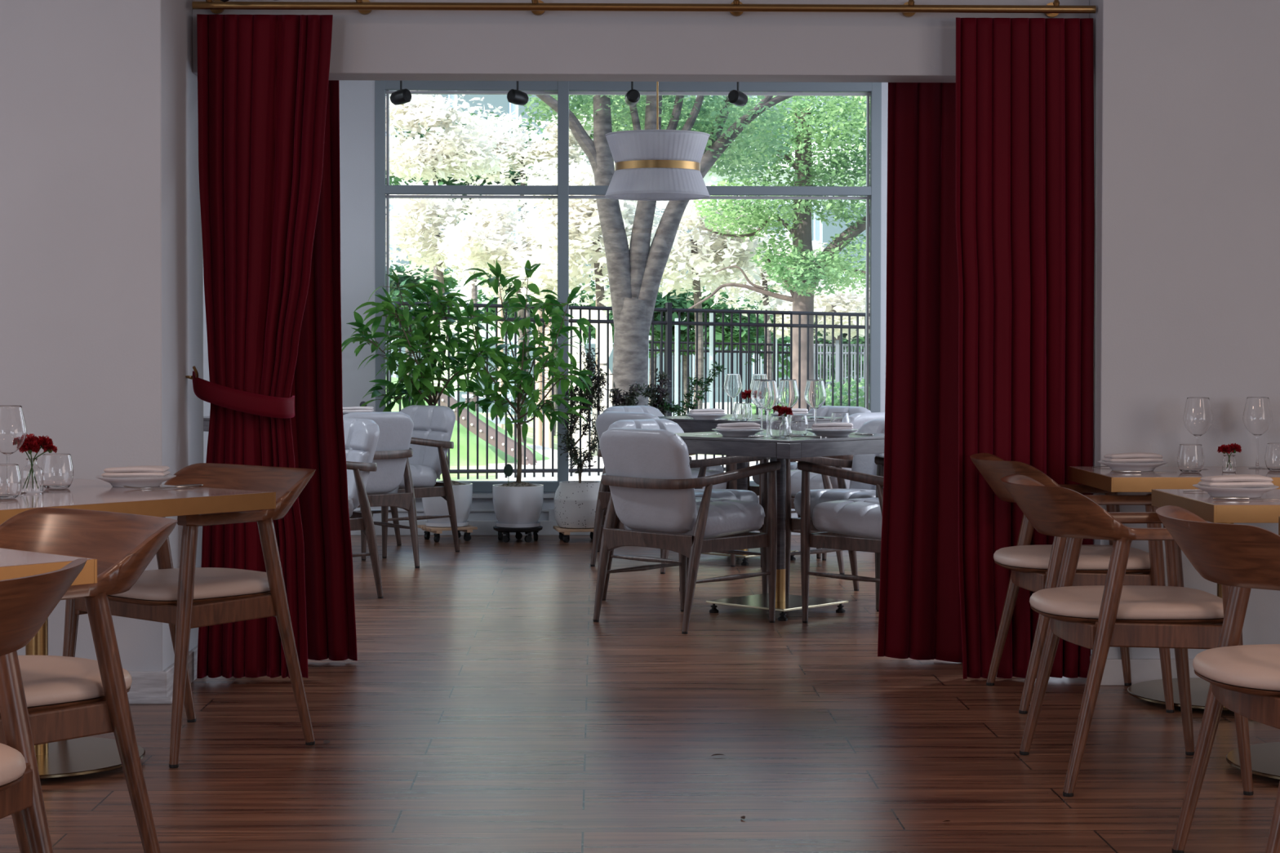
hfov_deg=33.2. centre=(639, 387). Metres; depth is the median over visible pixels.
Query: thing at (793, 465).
seat cushion
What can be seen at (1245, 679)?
wooden armchair
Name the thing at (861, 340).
tree
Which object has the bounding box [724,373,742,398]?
bowl
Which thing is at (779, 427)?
glass tumbler
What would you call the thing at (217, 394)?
tieback
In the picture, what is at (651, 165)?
pendant lamp
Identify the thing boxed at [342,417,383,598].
leather armchair
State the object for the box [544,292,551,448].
post
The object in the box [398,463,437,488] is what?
seat cushion
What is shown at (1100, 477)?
table
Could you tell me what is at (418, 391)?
potted ficus
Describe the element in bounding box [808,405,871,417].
cushion
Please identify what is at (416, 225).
tree
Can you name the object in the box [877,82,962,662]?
velvet curtain
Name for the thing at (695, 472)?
seat cushion
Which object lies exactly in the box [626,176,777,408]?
tree
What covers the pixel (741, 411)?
glass tumbler
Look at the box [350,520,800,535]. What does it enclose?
baseboard
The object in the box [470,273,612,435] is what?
tree
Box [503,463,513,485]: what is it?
marker
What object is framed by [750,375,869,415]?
hedge
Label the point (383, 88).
window
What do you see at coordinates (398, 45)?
wall header
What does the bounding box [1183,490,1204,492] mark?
fork
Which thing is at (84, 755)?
table
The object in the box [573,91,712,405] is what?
tree
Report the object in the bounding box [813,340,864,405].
metal fence
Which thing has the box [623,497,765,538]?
seat cushion
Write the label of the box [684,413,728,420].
dinner plate
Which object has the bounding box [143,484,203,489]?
table knife
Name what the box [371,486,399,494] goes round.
seat cushion
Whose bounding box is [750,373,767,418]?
wine glass
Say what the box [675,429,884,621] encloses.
pedestal table
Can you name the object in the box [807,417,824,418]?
table knife
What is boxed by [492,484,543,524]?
pot
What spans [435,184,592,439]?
tree
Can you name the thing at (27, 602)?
wooden armchair
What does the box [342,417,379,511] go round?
cushion
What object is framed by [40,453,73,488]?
glass tumbler
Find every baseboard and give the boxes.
[127,645,197,704]
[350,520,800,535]
[1085,653,1200,685]
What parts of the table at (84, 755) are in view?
plate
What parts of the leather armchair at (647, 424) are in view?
leg, leg, seat frame, leg, arm rail, leg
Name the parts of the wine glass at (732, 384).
stem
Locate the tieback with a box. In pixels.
[185,365,294,418]
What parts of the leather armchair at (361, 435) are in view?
seat frame, arm rail, leg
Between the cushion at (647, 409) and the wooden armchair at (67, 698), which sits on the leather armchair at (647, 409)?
the cushion at (647, 409)
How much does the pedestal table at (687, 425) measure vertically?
0.775 m
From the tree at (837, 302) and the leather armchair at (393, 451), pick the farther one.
the tree at (837, 302)
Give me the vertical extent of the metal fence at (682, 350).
2.031 m
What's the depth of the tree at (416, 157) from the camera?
40.89 m
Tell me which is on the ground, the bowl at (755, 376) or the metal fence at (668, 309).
the metal fence at (668, 309)
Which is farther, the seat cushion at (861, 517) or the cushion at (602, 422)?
the cushion at (602, 422)
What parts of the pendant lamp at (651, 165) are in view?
rod, lamp shade, lamp shade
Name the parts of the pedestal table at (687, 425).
plate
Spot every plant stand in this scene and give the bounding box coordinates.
[417,524,477,542]
[493,525,542,542]
[553,525,593,542]
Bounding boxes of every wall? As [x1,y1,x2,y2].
[0,0,203,671]
[203,80,375,520]
[880,82,888,412]
[1088,0,1279,658]
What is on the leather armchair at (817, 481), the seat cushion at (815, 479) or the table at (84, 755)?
the seat cushion at (815, 479)
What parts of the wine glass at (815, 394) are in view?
stem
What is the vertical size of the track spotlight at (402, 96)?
0.160 m
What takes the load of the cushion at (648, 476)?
on the leather armchair at (648, 476)
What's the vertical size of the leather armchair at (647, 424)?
0.820 m
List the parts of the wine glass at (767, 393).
stem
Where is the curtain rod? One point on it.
(736, 8)
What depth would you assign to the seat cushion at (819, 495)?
9.68 m
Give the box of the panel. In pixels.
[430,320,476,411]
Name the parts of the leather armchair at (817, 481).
leg, seat frame, leg, leg, arm rail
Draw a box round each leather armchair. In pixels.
[342,411,419,568]
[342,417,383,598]
[359,404,459,558]
[590,411,737,573]
[593,427,781,634]
[597,405,729,551]
[602,418,769,600]
[747,405,871,559]
[759,412,884,574]
[785,418,884,609]
[797,456,884,622]
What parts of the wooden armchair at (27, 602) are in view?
seat frame, leg, backrest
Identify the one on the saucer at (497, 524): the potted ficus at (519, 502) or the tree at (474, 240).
the potted ficus at (519, 502)
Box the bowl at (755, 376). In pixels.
[750,373,767,389]
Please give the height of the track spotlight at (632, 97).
0.160 m
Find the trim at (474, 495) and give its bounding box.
[353,493,759,511]
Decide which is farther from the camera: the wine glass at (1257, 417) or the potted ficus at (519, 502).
the potted ficus at (519, 502)
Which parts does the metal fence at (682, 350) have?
post, rail, rail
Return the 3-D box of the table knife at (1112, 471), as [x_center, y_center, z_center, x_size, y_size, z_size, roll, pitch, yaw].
[1.625,0.270,6.925,0.213,0.009,0.013,0,1,-1]
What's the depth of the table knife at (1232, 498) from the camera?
5.68 m
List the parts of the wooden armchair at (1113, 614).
leg, backrest, leg, armrest, seat frame, armrest, leg, leg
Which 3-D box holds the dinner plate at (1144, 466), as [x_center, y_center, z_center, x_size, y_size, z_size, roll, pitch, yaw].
[1.620,0.258,7.071,0.227,0.029,0.227,0,1,-1]
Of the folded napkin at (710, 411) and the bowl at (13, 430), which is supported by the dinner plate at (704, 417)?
the folded napkin at (710, 411)
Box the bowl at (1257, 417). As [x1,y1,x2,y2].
[1242,397,1272,436]
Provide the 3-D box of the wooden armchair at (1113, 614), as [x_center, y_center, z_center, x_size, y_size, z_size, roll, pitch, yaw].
[1.280,0.648,5.805,0.595,0.795,0.604,0,1,-1]
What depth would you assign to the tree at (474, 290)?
48.46 m
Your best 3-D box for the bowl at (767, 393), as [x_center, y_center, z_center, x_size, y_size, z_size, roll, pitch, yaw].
[0.545,0.035,9.170,0.097,0.130,0.097,0,1,-1]
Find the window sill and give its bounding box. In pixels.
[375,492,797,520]
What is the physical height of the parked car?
1.600 m
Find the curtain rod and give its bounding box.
[191,0,1096,17]
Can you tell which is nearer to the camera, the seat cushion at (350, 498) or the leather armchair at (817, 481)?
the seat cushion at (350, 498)
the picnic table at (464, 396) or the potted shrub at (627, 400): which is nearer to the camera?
the potted shrub at (627, 400)
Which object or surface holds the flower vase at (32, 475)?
on the table at (84, 755)
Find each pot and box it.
[422,482,472,523]
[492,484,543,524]
[554,480,599,528]
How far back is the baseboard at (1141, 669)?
7.34 m
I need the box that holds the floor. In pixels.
[0,535,1279,852]
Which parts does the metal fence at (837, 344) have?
post, rail, rail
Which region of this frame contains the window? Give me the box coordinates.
[374,80,881,492]
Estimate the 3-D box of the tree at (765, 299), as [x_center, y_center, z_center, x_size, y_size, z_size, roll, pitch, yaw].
[2.320,-0.554,41.492,3.351,5.234,2.885,0,1,-1]
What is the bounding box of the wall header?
[191,0,1089,82]
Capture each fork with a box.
[123,485,193,488]
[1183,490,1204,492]
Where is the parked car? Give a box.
[680,401,770,415]
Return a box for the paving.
[488,444,797,480]
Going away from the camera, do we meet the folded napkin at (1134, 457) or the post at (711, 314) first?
the folded napkin at (1134, 457)
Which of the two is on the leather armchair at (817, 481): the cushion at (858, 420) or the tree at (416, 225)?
the cushion at (858, 420)
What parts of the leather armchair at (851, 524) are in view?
leg, arm rail, seat frame, leg, leg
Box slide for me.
[431,393,537,465]
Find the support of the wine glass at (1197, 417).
on the table at (1100, 477)
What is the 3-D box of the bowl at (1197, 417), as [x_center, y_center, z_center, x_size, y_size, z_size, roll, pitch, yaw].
[1.854,0.099,7.143,0.097,0.130,0.097,0,1,-1]
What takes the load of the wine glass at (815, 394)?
on the pedestal table at (780, 450)
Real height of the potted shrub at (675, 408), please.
1.075 m
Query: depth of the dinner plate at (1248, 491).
5.76 m
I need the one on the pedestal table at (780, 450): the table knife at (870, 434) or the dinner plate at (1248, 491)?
the table knife at (870, 434)
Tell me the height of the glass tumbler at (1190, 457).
0.090 m
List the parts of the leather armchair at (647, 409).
leg, leg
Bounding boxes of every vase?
[18,433,57,493]
[741,389,751,419]
[772,404,792,436]
[1217,443,1241,472]
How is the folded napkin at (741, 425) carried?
on the dinner plate at (744, 433)
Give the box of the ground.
[435,412,725,480]
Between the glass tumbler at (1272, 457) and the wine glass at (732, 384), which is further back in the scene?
the wine glass at (732, 384)
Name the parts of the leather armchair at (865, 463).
leg, seat frame, arm rail, leg, leg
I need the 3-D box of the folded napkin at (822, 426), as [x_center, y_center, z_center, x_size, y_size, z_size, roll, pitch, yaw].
[0.822,0.166,9.193,0.180,0.031,0.095,0,1,5]
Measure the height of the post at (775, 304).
3.279 m
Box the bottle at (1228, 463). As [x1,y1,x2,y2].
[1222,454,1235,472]
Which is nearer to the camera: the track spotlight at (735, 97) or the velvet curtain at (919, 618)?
the velvet curtain at (919, 618)
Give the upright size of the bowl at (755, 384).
0.130 m
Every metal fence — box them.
[389,301,865,479]
[648,341,790,416]
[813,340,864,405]
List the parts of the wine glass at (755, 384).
stem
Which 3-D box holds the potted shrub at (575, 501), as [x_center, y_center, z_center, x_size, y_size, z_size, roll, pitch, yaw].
[-0.349,0.292,12.801,0.329,1.081,0.314,1,1,27]
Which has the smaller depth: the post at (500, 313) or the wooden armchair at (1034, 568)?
the wooden armchair at (1034, 568)
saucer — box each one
[425,520,468,527]
[495,521,540,528]
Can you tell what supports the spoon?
on the pedestal table at (780, 450)
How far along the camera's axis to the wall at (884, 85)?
13.22 m
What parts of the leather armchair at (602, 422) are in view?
leg, seat frame, arm rail, leg, leg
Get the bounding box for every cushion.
[342,411,413,494]
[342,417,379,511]
[347,495,354,517]
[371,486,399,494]
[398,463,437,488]
[400,404,455,479]
[595,411,659,439]
[599,427,697,533]
[602,405,663,416]
[607,418,689,466]
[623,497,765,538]
[690,468,727,488]
[691,465,723,472]
[693,488,758,503]
[752,462,831,484]
[791,469,824,497]
[793,488,875,517]
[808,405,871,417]
[811,497,882,538]
[829,412,884,488]
[848,418,884,489]
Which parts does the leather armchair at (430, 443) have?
leg, leg, seat frame, arm rail, leg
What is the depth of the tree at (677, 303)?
44.40 m
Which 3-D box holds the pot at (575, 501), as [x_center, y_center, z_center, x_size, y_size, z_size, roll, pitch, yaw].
[-0.357,0.698,12.810,0.310,0.270,0.310,0,1,-1]
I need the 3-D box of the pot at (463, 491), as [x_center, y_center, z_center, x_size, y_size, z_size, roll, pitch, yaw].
[-1.152,0.695,12.844,0.304,0.240,0.304,0,1,-1]
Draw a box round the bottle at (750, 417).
[743,402,751,419]
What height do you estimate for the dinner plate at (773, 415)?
0.029 m
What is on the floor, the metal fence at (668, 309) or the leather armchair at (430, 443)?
the leather armchair at (430, 443)
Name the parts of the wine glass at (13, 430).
stem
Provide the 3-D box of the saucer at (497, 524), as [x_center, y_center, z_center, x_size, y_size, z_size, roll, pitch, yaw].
[-0.727,0.816,12.805,0.269,0.024,0.269,0,1,-1]
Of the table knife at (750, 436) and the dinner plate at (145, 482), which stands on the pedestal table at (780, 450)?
the table knife at (750, 436)
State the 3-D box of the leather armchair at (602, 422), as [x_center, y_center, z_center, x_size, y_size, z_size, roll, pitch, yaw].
[0.111,0.533,11.306,0.584,0.820,0.596,-1,1,-44]
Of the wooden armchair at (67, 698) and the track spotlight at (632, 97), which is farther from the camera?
the track spotlight at (632, 97)
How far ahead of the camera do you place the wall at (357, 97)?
13.15 m
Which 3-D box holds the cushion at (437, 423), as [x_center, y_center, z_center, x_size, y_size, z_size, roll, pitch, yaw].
[-1.247,0.319,12.264,0.186,0.430,0.486,-1,1,-45]
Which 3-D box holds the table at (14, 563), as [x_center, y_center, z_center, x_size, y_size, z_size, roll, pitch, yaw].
[-1.677,0.699,4.038,0.920,0.750,0.920,1,1,42]
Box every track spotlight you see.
[390,80,411,105]
[506,80,528,105]
[624,81,639,106]
[727,81,747,106]
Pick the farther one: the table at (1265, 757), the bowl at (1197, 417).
the bowl at (1197, 417)
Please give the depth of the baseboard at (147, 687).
6.94 m
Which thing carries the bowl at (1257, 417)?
on the wine glass at (1257, 417)
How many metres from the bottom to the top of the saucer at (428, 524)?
0.024 m
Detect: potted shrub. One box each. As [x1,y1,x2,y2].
[554,346,613,528]
[607,367,671,415]
[654,360,727,416]
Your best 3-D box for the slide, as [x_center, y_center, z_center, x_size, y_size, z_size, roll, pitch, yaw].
[-1.806,0.512,25.097,1.250,1.027,0.508,0,1,-1]
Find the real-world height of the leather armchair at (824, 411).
0.820 m
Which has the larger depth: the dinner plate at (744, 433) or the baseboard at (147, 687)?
the dinner plate at (744, 433)
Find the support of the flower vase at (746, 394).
on the pedestal table at (687, 425)
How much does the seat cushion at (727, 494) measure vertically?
0.150 m
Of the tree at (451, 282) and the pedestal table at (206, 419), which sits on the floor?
the pedestal table at (206, 419)
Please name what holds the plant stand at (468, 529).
on the floor
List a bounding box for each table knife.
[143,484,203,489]
[714,418,730,420]
[748,435,770,437]
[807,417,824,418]
[850,433,873,435]
[1111,470,1177,472]
[1212,496,1279,500]
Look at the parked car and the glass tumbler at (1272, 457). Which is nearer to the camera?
the glass tumbler at (1272, 457)
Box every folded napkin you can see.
[101,465,169,477]
[342,406,373,412]
[688,408,724,414]
[715,422,760,430]
[773,408,808,414]
[810,422,853,430]
[1102,452,1164,462]
[1197,474,1273,487]
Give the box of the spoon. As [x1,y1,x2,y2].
[786,435,821,438]
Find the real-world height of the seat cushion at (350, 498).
0.150 m
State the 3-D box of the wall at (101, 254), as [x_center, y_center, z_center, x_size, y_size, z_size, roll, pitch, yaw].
[-3.049,-0.512,7.263,3.000,3.050,0.735,0,1,-1]
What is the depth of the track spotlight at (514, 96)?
11.93 m
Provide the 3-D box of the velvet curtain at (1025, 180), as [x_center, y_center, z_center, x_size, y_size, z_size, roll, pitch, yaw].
[1.325,-0.138,7.440,0.484,2.283,0.111,0,1,-1]
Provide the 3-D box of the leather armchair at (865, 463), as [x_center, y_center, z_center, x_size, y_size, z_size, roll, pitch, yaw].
[1.049,0.561,9.837,0.596,0.820,0.584,1,1,43]
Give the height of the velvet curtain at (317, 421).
2.388 m
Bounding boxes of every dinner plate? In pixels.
[95,474,176,487]
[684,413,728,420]
[711,428,764,436]
[769,413,812,419]
[806,428,858,436]
[1097,460,1168,471]
[1192,484,1279,497]
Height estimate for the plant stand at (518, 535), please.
0.086 m
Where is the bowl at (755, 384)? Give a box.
[751,379,769,408]
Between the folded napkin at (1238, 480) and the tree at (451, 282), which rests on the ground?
the tree at (451, 282)
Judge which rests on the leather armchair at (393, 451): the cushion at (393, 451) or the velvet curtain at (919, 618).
the cushion at (393, 451)
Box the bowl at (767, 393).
[756,380,778,410]
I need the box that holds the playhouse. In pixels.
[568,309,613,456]
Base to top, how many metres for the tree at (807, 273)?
5.131 m
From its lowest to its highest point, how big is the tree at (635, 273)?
4.172 m
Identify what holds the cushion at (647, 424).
on the leather armchair at (647, 424)
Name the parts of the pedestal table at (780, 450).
plate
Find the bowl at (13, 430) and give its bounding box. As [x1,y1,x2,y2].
[0,405,26,455]
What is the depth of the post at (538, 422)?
37.93 m
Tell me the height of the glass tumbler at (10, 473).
0.090 m
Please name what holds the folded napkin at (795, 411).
on the dinner plate at (773, 415)
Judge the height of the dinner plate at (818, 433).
0.029 m
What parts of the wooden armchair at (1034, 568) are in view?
leg, backrest, leg, seat frame, armrest, armrest, leg, leg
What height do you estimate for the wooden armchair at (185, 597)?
0.795 m
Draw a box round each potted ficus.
[342,268,508,523]
[448,259,594,524]
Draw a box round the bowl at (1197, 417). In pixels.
[1182,397,1213,436]
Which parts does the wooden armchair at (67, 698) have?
leg, seat frame, backrest, armrest, leg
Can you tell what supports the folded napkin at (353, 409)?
on the dinner plate
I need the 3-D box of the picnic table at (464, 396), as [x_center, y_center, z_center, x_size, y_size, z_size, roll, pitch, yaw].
[-1.961,0.496,28.980,0.850,0.795,1.480,0,1,-7]
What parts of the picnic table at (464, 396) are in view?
leg frame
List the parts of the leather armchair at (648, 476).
leg, leg, seat frame, arm rail, leg, leg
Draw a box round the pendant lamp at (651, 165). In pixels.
[604,81,710,200]
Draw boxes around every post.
[497,240,503,429]
[535,302,542,445]
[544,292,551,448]
[595,265,604,370]
[648,346,648,403]
[674,318,678,416]
[709,312,713,408]
[774,304,777,404]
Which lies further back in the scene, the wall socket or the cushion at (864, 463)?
the wall socket
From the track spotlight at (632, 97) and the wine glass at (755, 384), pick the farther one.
the track spotlight at (632, 97)
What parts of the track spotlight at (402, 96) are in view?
stem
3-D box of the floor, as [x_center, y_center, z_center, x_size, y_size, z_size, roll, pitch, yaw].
[-0.097,1.115,4.670,9.200,0.100,17.700,0,1,-1]
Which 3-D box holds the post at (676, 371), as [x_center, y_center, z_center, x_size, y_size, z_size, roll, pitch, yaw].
[0.576,0.441,33.032,0.085,3.010,0.085,0,1,-1]
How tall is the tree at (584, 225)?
4.427 m
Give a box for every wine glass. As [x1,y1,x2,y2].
[0,405,26,496]
[724,373,742,417]
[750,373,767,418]
[751,379,769,434]
[756,380,778,435]
[777,379,799,420]
[804,379,826,434]
[1182,397,1213,470]
[1242,397,1272,469]
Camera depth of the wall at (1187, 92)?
7.33 m
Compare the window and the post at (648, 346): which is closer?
the window
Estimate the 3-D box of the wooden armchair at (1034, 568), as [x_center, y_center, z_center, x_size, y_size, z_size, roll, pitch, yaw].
[1.387,0.625,7.058,0.595,0.795,0.604,0,1,-1]
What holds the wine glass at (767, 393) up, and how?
on the pedestal table at (780, 450)
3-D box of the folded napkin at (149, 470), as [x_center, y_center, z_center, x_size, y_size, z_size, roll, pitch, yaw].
[-1.453,0.242,6.197,0.180,0.031,0.095,0,1,-1]
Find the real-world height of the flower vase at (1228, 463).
0.095 m
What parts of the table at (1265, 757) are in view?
plate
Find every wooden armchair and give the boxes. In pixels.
[0,507,177,852]
[0,558,87,852]
[62,462,315,768]
[969,453,1174,714]
[1000,474,1253,797]
[1155,505,1279,852]
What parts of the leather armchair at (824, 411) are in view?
leg, seat frame, leg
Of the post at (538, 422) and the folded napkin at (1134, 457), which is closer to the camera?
the folded napkin at (1134, 457)
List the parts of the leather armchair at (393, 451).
leg, seat frame, arm rail, leg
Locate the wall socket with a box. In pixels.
[548,508,555,520]
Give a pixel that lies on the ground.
(463, 477)
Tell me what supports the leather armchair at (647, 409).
on the floor
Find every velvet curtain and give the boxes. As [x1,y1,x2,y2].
[196,13,333,678]
[289,80,357,661]
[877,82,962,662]
[955,17,1094,679]
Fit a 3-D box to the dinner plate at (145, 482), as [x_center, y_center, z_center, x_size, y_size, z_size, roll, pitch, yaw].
[-1.453,0.270,6.197,0.227,0.029,0.227,0,1,-1]
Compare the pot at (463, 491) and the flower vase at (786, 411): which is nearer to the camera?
the flower vase at (786, 411)
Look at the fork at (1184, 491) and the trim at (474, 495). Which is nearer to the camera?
the fork at (1184, 491)
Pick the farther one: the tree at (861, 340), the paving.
the tree at (861, 340)
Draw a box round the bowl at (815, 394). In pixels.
[804,379,826,409]
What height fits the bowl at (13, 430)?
0.133 m
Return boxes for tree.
[389,93,523,314]
[389,108,550,401]
[389,178,527,296]
[389,260,466,376]
[435,107,593,444]
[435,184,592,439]
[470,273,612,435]
[506,153,675,444]
[518,90,795,405]
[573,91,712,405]
[591,284,790,408]
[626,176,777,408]
[679,91,870,410]
[684,227,827,380]
[726,275,869,392]
[761,269,866,401]
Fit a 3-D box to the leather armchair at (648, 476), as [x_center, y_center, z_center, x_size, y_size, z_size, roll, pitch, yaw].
[0.175,0.575,9.007,0.584,0.820,0.596,-1,1,-44]
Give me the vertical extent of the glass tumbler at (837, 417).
0.090 m
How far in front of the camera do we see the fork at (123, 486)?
6.07 m
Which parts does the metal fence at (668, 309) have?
rail, rail, rail, post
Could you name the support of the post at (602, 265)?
on the ground
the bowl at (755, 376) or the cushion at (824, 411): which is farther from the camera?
the cushion at (824, 411)
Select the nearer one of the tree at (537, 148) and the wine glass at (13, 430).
the wine glass at (13, 430)
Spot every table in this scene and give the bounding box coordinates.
[0,479,275,778]
[0,547,97,586]
[203,416,209,431]
[462,394,529,443]
[657,413,831,565]
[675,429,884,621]
[1067,466,1279,711]
[1151,488,1279,779]
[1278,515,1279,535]
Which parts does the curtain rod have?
rod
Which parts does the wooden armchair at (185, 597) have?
leg, seat frame, leg, leg, armrest, backrest, leg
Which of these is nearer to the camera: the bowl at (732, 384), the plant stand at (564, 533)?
the bowl at (732, 384)
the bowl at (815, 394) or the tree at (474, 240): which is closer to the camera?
the bowl at (815, 394)
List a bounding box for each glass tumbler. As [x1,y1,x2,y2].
[0,463,21,499]
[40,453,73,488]
[733,403,750,421]
[768,416,789,438]
[788,414,808,435]
[831,412,849,422]
[1177,444,1204,472]
[1264,443,1279,471]
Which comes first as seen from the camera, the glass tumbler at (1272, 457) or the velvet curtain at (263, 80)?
the glass tumbler at (1272, 457)
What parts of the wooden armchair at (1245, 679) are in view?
leg, backrest, seat frame, leg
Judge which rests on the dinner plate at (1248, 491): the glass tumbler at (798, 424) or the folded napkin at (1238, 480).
the folded napkin at (1238, 480)
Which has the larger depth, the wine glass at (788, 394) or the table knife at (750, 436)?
the wine glass at (788, 394)
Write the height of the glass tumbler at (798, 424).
0.090 m
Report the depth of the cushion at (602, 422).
11.15 m
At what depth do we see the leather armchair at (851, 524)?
8.93 m
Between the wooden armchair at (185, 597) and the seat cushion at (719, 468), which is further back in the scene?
the seat cushion at (719, 468)
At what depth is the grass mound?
25.40 m
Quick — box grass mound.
[391,377,549,466]

